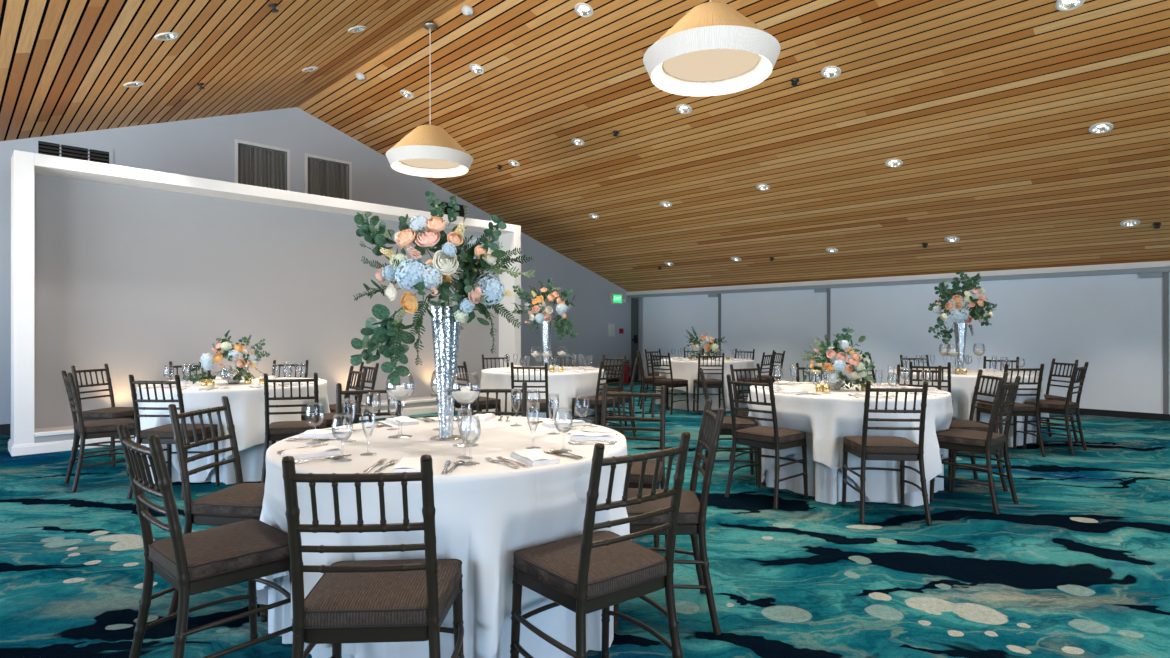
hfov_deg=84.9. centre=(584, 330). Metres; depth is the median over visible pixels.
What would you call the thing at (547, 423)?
folded napkin
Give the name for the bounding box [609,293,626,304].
exit sign
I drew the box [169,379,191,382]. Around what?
folded napkin
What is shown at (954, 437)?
seat cushion
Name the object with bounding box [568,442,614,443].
fork
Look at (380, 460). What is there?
fork
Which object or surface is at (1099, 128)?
recessed light
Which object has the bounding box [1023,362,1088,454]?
banquet chair
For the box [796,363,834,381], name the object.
banquet chair
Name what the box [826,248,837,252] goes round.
recessed light
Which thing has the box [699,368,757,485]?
banquet chair
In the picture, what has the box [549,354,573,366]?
banquet chair
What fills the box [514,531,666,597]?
seat cushion
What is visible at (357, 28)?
recessed light
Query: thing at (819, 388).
votive candle
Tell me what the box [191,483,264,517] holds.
seat cushion
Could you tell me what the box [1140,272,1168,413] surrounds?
trim
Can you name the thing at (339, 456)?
spoon
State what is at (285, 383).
folded napkin
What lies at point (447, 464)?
table knife
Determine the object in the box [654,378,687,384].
seat cushion
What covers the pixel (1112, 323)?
wall
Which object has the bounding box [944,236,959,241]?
recessed light
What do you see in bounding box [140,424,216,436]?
seat cushion
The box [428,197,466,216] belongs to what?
air vent
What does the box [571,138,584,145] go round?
recessed light
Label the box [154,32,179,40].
recessed light
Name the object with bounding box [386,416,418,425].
folded napkin
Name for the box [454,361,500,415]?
banquet chair
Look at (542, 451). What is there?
table knife
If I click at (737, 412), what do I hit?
banquet chair
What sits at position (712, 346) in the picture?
flower arrangement
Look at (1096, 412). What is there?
baseboard
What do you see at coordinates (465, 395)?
bowl
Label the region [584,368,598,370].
folded napkin
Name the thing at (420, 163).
diffuser
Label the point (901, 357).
banquet chair
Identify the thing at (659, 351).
banquet chair
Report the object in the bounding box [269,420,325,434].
seat cushion
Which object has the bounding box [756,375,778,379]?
seat cushion
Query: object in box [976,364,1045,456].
banquet chair
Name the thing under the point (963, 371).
votive candle
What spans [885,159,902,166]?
recessed light
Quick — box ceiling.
[0,0,1169,291]
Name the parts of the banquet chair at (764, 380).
leg, leg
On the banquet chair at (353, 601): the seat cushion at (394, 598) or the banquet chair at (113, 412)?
the seat cushion at (394, 598)
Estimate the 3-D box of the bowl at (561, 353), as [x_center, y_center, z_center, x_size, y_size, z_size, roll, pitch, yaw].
[-0.282,0.329,7.850,0.125,0.281,0.124,0,0,45]
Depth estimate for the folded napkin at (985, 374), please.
6.67 m
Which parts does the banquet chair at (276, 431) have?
leg, rail, rail, rail, rail, seat frame, leg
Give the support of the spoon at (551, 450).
on the tablecloth at (486, 512)
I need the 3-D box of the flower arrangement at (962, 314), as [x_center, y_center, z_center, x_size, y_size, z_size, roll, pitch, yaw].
[4.313,-0.269,7.319,0.690,0.840,0.589,0,0,28]
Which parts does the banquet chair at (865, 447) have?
leg, leg, seat frame, rail, rail, rail, rail, leg, leg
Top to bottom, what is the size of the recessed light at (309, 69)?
0.133 m
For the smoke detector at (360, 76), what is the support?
attached to the ceiling
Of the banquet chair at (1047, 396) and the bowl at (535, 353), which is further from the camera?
the bowl at (535, 353)
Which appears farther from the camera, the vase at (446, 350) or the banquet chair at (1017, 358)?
the banquet chair at (1017, 358)
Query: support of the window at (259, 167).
in the wall at (201, 147)
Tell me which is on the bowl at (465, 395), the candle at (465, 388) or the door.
the candle at (465, 388)
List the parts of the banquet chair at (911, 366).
leg, rail, rail, leg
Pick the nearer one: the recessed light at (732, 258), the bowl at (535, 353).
the bowl at (535, 353)
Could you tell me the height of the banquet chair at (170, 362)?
0.909 m
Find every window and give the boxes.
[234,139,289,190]
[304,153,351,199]
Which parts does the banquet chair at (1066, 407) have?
leg, leg, seat frame, leg, leg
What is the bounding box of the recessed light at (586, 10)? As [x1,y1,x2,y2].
[575,3,592,16]
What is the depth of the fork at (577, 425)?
3.10 m
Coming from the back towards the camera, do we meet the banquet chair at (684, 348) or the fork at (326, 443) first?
the banquet chair at (684, 348)
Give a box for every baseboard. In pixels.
[0,376,630,434]
[1073,408,1169,420]
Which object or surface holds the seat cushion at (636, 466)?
on the banquet chair at (634, 479)
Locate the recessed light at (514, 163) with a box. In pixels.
[508,160,519,165]
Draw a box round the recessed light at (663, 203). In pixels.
[660,201,671,206]
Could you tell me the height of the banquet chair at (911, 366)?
0.909 m
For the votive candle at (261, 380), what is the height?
0.055 m
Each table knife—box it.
[289,438,337,439]
[295,454,350,461]
[375,421,391,426]
[441,460,450,474]
[542,451,579,459]
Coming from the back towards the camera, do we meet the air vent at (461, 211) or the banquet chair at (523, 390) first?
the air vent at (461, 211)
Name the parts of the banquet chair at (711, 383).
leg, leg, seat frame, rail, leg, leg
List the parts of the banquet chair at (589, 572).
leg, leg, seat frame, leg, rail, rail, rail, rail, leg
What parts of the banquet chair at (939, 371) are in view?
leg, rail, rail, leg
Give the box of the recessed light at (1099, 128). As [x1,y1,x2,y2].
[1089,122,1112,133]
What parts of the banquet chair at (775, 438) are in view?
leg, rail, rail, rail, rail, leg, seat frame, leg, leg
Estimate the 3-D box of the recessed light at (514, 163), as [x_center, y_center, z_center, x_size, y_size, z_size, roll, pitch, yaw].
[-1.127,-2.694,10.156,0.195,0.130,0.187,0,0,39]
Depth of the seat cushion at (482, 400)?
6.81 m
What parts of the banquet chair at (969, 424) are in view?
leg, leg, rail, rail, rail, rail, leg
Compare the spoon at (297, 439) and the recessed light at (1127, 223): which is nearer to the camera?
the spoon at (297, 439)
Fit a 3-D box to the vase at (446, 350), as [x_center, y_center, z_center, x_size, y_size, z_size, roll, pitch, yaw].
[-0.608,0.182,2.800,0.138,0.575,0.148,0,0,45]
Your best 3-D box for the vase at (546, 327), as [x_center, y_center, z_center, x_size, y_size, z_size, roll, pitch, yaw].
[-0.466,0.174,7.750,0.138,0.590,0.148,0,0,-15]
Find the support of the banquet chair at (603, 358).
on the floor
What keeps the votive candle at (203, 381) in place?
on the tablecloth at (247, 410)
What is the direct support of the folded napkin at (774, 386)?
on the tablecloth at (825, 431)
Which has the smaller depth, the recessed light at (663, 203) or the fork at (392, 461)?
the fork at (392, 461)
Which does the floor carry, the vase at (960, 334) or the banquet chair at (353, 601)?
the banquet chair at (353, 601)
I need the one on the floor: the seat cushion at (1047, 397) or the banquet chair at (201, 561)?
the banquet chair at (201, 561)
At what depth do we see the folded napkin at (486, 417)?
3.35 m
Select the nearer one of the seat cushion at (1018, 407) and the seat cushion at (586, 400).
the seat cushion at (1018, 407)
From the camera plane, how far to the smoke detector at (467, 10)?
6.82 m
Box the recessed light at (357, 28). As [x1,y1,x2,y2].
[348,26,365,32]
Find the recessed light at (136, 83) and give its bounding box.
[123,81,144,86]
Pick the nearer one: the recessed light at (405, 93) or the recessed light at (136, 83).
the recessed light at (136, 83)
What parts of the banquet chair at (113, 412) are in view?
leg, rail, rail, rail, rail, seat frame, leg, leg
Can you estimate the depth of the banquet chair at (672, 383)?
9.52 m
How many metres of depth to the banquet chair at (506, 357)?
8.68 m
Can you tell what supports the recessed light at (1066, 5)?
in the ceiling
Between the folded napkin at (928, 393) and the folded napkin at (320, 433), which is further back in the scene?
the folded napkin at (928, 393)
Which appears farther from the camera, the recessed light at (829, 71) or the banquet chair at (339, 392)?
the recessed light at (829, 71)
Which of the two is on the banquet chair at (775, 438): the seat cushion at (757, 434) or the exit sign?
the seat cushion at (757, 434)
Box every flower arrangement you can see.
[183,330,269,383]
[350,189,534,385]
[512,279,577,340]
[682,327,726,359]
[802,327,875,390]
[928,270,996,343]
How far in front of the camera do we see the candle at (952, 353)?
7.08 m
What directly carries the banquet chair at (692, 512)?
on the floor
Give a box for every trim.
[626,261,1169,294]
[708,294,720,357]
[814,288,829,373]
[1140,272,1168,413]
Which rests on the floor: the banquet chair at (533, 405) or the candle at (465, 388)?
the banquet chair at (533, 405)
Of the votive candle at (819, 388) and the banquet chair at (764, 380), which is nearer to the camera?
the votive candle at (819, 388)
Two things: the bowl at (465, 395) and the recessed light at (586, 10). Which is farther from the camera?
the recessed light at (586, 10)
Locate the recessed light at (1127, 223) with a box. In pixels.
[1120,220,1139,226]
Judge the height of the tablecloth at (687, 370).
0.730 m
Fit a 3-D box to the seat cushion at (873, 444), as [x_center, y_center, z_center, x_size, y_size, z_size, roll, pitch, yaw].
[1.985,0.753,4.274,0.409,0.070,0.371,0,0,6]
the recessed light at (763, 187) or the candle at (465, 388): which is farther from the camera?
the recessed light at (763, 187)
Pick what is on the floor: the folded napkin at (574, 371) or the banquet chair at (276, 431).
the banquet chair at (276, 431)
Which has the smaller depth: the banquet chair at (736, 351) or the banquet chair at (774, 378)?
the banquet chair at (774, 378)
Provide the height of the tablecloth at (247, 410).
0.730 m
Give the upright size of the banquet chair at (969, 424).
0.909 m
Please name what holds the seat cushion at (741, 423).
on the banquet chair at (741, 423)
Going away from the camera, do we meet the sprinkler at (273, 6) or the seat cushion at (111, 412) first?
the sprinkler at (273, 6)
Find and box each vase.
[430,306,461,440]
[541,321,551,369]
[953,322,967,371]
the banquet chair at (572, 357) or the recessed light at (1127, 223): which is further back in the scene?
the banquet chair at (572, 357)
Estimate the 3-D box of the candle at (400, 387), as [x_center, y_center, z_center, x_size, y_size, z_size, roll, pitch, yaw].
[-0.820,0.252,2.840,0.038,0.019,0.038,0,0,45]
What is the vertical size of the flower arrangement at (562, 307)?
0.762 m
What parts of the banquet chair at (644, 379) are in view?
leg, leg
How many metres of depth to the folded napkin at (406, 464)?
2.13 m
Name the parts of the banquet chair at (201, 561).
leg, rail, rail, rail, rail, leg, seat frame, leg, leg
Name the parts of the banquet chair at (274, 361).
leg, rail, leg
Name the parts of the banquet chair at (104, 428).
leg, leg, seat frame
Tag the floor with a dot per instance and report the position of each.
(1079, 567)
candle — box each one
[201,379,207,385]
[207,379,214,385]
[244,377,251,383]
[259,378,263,384]
[396,385,404,389]
[461,386,469,391]
[816,384,822,391]
[823,385,829,392]
[955,368,960,373]
[961,369,966,374]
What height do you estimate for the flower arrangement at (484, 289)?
0.830 m
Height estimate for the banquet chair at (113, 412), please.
0.909 m
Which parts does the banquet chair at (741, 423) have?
leg, leg, seat frame, leg, leg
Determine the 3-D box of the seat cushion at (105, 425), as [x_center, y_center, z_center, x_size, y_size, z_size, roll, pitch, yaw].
[-3.846,0.753,5.151,0.409,0.070,0.371,0,0,45]
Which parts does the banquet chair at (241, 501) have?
leg, rail, rail, rail, rail, seat frame, leg, leg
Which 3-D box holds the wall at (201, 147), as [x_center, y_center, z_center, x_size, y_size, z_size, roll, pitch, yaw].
[-4.225,-1.230,10.377,0.250,4.900,14.900,0,0,45]
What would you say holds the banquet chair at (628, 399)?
on the floor
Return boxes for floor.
[0,381,1169,657]
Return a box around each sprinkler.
[196,83,204,89]
[268,3,278,12]
[613,130,618,136]
[791,78,798,85]
[1152,223,1160,228]
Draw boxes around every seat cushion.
[75,418,135,432]
[82,407,133,417]
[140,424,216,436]
[149,520,289,578]
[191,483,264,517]
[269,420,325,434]
[301,412,355,424]
[304,559,461,625]
[329,403,367,412]
[455,396,500,405]
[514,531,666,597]
[516,399,552,406]
[572,395,617,404]
[599,391,628,397]
[626,488,699,522]
[629,460,662,483]
[642,376,665,380]
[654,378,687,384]
[693,379,721,383]
[721,417,757,429]
[736,426,805,443]
[738,377,767,382]
[738,408,748,415]
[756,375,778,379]
[844,436,918,453]
[936,428,1005,446]
[949,420,993,431]
[977,402,1035,411]
[1025,399,1077,409]
[1044,394,1065,400]
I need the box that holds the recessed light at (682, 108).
[676,104,691,113]
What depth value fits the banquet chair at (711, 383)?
9.34 m
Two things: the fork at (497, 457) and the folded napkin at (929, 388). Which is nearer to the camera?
the fork at (497, 457)
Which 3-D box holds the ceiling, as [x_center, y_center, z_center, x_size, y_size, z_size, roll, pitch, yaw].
[1.750,-2.298,4.720,16.400,2.783,15.350,0,0,45]
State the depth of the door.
15.59 m
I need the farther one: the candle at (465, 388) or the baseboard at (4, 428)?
the baseboard at (4, 428)
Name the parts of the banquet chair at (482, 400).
leg, seat frame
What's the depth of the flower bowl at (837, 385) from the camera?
5.08 m
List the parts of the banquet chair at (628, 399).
leg, leg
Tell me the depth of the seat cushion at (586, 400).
6.92 m
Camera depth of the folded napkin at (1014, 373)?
6.79 m
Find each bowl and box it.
[224,370,242,383]
[387,385,412,399]
[451,386,478,402]
[531,351,539,356]
[542,352,551,356]
[557,351,566,355]
[701,352,709,359]
[824,374,843,389]
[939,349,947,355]
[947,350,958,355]
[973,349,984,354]
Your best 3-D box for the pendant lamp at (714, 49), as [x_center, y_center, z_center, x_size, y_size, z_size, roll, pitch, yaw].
[0.897,-2.656,4.576,0.960,1.648,0.961,0,0,10]
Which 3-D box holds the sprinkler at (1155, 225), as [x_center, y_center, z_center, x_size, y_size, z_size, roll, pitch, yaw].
[7.042,-1.294,7.880,0.084,0.072,0.082,0,0,-5]
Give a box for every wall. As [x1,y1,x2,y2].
[0,107,630,423]
[8,150,520,455]
[637,272,1169,413]
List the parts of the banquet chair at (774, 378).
leg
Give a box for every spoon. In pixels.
[285,439,328,440]
[295,455,345,463]
[446,460,464,473]
[550,449,584,457]
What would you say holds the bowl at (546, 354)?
on the tablecloth at (564, 386)
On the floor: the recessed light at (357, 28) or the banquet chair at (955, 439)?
the banquet chair at (955, 439)
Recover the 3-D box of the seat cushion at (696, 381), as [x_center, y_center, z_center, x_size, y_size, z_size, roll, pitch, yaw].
[1.842,0.753,9.535,0.409,0.070,0.371,0,0,2]
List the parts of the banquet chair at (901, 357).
leg, rail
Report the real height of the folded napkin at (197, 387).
0.023 m
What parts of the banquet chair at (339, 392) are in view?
leg, rail, rail, leg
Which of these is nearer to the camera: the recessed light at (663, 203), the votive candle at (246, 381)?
the votive candle at (246, 381)
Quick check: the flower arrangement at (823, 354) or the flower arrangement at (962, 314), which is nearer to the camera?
the flower arrangement at (823, 354)
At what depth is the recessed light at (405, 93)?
8.87 m
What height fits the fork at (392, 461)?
0.009 m
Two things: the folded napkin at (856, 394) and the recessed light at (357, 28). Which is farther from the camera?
the recessed light at (357, 28)
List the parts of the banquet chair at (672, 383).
leg, leg, leg, seat frame, leg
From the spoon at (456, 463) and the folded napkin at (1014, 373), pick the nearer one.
the spoon at (456, 463)
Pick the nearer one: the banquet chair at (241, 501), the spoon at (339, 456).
the spoon at (339, 456)
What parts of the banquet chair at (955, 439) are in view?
leg, leg, seat frame, leg, rail, rail, rail, rail, leg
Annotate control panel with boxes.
[608,324,614,336]
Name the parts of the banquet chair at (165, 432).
leg, rail, rail, rail, rail, leg, seat frame, leg, leg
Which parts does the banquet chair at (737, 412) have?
leg, rail, leg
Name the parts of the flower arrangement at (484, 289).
stock flower, stock flower, stock flower, stock flower, stock flower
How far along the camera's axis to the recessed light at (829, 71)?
6.59 m
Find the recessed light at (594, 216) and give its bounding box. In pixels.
[589,214,598,218]
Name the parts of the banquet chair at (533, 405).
leg, rail, rail, rail, seat frame, rail, leg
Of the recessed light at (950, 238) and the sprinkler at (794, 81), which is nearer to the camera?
the sprinkler at (794, 81)
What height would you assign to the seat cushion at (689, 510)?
0.070 m
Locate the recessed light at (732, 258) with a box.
[731,257,740,260]
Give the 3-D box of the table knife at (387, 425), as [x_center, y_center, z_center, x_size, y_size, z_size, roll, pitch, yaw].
[-1.012,0.466,3.212,0.020,0.004,0.222,0,0,-36]
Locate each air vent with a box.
[34,137,112,164]
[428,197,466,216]
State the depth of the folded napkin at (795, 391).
4.80 m
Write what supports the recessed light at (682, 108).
in the ceiling
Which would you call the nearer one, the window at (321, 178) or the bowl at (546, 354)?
the bowl at (546, 354)
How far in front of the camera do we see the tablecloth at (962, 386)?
6.67 m
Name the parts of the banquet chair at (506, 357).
leg, rail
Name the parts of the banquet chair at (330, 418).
seat frame, leg, rail, rail, leg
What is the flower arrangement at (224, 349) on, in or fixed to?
in the flower bowl at (229, 379)
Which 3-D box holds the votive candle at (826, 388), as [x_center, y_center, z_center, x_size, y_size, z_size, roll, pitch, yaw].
[1.853,0.442,4.910,0.056,0.055,0.055,0,0,45]
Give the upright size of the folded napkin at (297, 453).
0.023 m
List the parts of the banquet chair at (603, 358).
rail, leg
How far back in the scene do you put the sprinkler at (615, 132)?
8.57 m
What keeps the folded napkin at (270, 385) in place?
on the tablecloth at (247, 410)
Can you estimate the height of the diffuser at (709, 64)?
0.002 m
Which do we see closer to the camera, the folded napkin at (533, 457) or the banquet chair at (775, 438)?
the folded napkin at (533, 457)
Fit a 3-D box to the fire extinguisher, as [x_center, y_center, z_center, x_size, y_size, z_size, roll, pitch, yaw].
[0.965,0.953,15.015,0.190,0.535,0.160,0,0,45]
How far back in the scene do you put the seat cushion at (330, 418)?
5.44 m
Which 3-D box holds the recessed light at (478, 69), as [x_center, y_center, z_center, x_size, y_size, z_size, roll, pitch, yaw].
[-1.332,-3.259,7.892,0.195,0.130,0.187,0,0,39]
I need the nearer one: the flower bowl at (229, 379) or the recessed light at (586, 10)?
the flower bowl at (229, 379)
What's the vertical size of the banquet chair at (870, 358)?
0.909 m
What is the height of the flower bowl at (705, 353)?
0.120 m
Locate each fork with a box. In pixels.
[277,443,328,451]
[363,458,386,472]
[374,459,397,472]
[485,457,519,468]
[496,456,530,467]
[560,425,591,427]
[563,426,596,428]
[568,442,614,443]
[570,440,616,442]
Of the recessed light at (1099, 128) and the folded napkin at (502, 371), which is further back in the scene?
the folded napkin at (502, 371)
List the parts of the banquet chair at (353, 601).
leg, leg, rail, rail, rail, rail, seat frame, leg, leg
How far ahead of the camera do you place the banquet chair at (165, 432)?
4.69 m
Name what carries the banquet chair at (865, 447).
on the floor
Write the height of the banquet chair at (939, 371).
0.909 m
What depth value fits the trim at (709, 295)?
13.70 m
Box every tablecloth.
[133,377,329,481]
[256,416,629,657]
[473,366,608,425]
[656,358,756,409]
[747,382,952,502]
[886,368,1048,439]
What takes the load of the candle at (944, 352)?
on the tablecloth at (962, 386)
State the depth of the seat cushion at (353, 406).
6.18 m
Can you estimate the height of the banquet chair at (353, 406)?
0.909 m
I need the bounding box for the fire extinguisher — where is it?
[624,360,629,382]
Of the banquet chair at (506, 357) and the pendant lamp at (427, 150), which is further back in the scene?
the banquet chair at (506, 357)
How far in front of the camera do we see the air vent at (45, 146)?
8.00 m
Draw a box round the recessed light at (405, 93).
[400,90,413,98]
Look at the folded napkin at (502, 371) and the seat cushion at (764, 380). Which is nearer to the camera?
the folded napkin at (502, 371)
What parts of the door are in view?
handle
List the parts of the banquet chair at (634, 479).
leg, rail, rail, rail, rail, seat frame, leg, leg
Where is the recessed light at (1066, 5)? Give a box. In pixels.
[1055,0,1084,10]
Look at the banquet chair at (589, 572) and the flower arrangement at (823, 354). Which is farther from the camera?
the flower arrangement at (823, 354)
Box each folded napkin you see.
[143,384,172,387]
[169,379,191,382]
[186,386,213,389]
[257,383,278,387]
[281,382,306,384]
[281,445,342,458]
[299,429,352,437]
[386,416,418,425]
[392,456,433,472]
[466,413,495,421]
[499,370,516,372]
[510,448,558,465]
[541,420,586,427]
[566,370,584,372]
[569,431,615,439]
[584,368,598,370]
[754,385,781,388]
[774,381,799,384]
[778,389,808,393]
[854,393,882,397]
[873,383,898,386]
[906,386,936,389]
[911,392,942,395]
[977,368,995,370]
[982,373,1001,376]
[1008,372,1032,375]
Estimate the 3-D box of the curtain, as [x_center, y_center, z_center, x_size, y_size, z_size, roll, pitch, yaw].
[-4.190,-2.335,10.363,0.070,0.810,0.675,0,0,45]
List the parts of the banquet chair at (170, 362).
leg, rail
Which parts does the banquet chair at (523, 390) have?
leg, rail, rail, leg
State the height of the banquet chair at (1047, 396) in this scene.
0.909 m
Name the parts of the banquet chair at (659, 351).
leg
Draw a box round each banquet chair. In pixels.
[61,370,135,492]
[71,364,133,466]
[117,424,292,657]
[127,374,219,499]
[167,396,267,621]
[169,361,210,379]
[261,373,325,482]
[272,360,308,377]
[282,454,463,657]
[301,366,367,427]
[329,362,378,421]
[336,383,401,426]
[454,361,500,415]
[466,382,526,416]
[482,354,508,368]
[510,431,690,657]
[511,362,553,418]
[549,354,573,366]
[571,360,624,434]
[598,357,637,436]
[601,384,666,552]
[602,355,626,425]
[614,399,724,634]
[636,350,666,408]
[645,349,661,400]
[649,352,688,414]
[684,348,703,357]
[693,353,725,414]
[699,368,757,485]
[725,374,807,508]
[729,363,761,458]
[734,349,754,359]
[738,352,775,405]
[756,350,784,382]
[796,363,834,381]
[842,381,931,524]
[858,356,875,383]
[896,364,944,465]
[900,355,929,367]
[909,361,954,419]
[930,376,1020,513]
[947,369,1007,490]
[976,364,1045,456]
[983,356,1018,370]
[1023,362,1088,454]
[1040,358,1078,442]
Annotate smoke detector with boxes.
[356,72,365,80]
[461,5,473,16]
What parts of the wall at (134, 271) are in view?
moulding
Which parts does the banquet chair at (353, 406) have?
leg, leg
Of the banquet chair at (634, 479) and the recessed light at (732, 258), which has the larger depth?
the recessed light at (732, 258)
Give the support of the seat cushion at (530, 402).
on the banquet chair at (533, 405)
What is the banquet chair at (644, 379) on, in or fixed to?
on the floor
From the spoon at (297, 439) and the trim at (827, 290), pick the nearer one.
the spoon at (297, 439)
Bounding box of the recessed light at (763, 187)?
[756,184,769,190]
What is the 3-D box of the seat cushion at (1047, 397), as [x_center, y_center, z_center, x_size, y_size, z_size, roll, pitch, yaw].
[5.147,0.753,7.200,0.371,0.070,0.409,0,0,0]
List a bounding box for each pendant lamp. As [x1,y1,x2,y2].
[386,21,472,177]
[643,0,780,96]
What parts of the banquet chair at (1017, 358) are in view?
leg, rail, leg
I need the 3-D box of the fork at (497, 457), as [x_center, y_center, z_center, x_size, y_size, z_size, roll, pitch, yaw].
[-0.255,0.464,2.273,0.024,0.009,0.195,0,0,-41]
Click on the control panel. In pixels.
(611, 327)
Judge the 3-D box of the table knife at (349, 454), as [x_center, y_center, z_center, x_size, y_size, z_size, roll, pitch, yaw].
[-0.969,0.466,2.345,0.222,0.004,0.020,0,0,-38]
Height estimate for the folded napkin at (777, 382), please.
0.023 m
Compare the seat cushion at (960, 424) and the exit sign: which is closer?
the seat cushion at (960, 424)
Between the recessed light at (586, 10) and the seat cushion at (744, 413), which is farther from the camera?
the recessed light at (586, 10)
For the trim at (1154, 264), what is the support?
attached to the wall at (1112, 323)
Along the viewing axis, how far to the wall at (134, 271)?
7.63 m
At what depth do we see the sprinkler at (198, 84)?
7.29 m
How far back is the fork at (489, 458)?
2.26 m
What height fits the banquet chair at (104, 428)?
0.909 m
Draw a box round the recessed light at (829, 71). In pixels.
[821,66,840,77]
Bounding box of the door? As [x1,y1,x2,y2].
[631,298,637,380]
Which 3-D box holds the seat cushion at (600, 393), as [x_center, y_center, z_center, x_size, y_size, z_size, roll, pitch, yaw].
[0.359,0.753,7.576,0.371,0.070,0.409,0,0,6]
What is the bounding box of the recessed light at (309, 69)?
[302,67,317,71]
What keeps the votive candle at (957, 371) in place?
on the tablecloth at (962, 386)
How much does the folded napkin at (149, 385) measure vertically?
0.023 m
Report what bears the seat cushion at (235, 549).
on the banquet chair at (201, 561)
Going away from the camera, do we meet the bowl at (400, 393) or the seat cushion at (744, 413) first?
the bowl at (400, 393)
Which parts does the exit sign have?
panel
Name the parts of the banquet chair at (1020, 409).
leg, leg, seat frame, leg, rail, rail, rail, rail, leg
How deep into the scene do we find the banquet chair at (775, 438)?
4.59 m
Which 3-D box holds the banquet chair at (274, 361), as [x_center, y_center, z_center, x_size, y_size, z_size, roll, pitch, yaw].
[-3.182,0.769,6.730,0.450,0.909,0.470,0,0,-3]
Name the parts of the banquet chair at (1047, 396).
leg, rail, rail, rail, rail, leg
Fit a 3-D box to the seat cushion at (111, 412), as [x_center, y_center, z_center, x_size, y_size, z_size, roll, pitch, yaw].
[-4.387,0.753,5.967,0.371,0.070,0.409,0,0,7]
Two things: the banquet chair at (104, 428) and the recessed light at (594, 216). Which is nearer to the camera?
the banquet chair at (104, 428)
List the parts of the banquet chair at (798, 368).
leg, rail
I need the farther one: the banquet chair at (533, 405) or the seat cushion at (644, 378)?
the seat cushion at (644, 378)
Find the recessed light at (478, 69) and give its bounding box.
[469,64,484,73]
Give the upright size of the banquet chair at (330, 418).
0.909 m
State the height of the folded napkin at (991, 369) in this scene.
0.023 m
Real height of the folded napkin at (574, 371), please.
0.023 m
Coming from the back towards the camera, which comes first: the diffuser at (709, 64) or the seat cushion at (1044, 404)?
the seat cushion at (1044, 404)
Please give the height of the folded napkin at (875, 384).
0.023 m
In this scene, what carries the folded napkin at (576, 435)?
on the tablecloth at (486, 512)
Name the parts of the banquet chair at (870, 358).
leg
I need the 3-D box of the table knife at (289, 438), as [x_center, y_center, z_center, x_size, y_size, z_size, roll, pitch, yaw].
[-1.172,0.466,2.762,0.222,0.004,0.020,0,0,6]
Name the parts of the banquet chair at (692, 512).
leg, seat frame, rail, leg, rail, rail, rail, leg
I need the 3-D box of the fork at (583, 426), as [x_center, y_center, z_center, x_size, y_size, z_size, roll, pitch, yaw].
[-0.023,0.464,3.079,0.195,0.009,0.024,0,0,-35]
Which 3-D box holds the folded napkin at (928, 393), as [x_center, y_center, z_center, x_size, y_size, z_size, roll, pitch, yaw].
[2.541,0.458,4.754,0.200,0.023,0.105,0,0,39]
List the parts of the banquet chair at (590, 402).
leg, seat frame, leg, rail, rail, rail, leg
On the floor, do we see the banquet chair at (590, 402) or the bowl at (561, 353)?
the banquet chair at (590, 402)
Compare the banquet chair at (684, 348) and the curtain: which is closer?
the curtain
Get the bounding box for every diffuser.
[400,158,458,168]
[663,49,758,80]

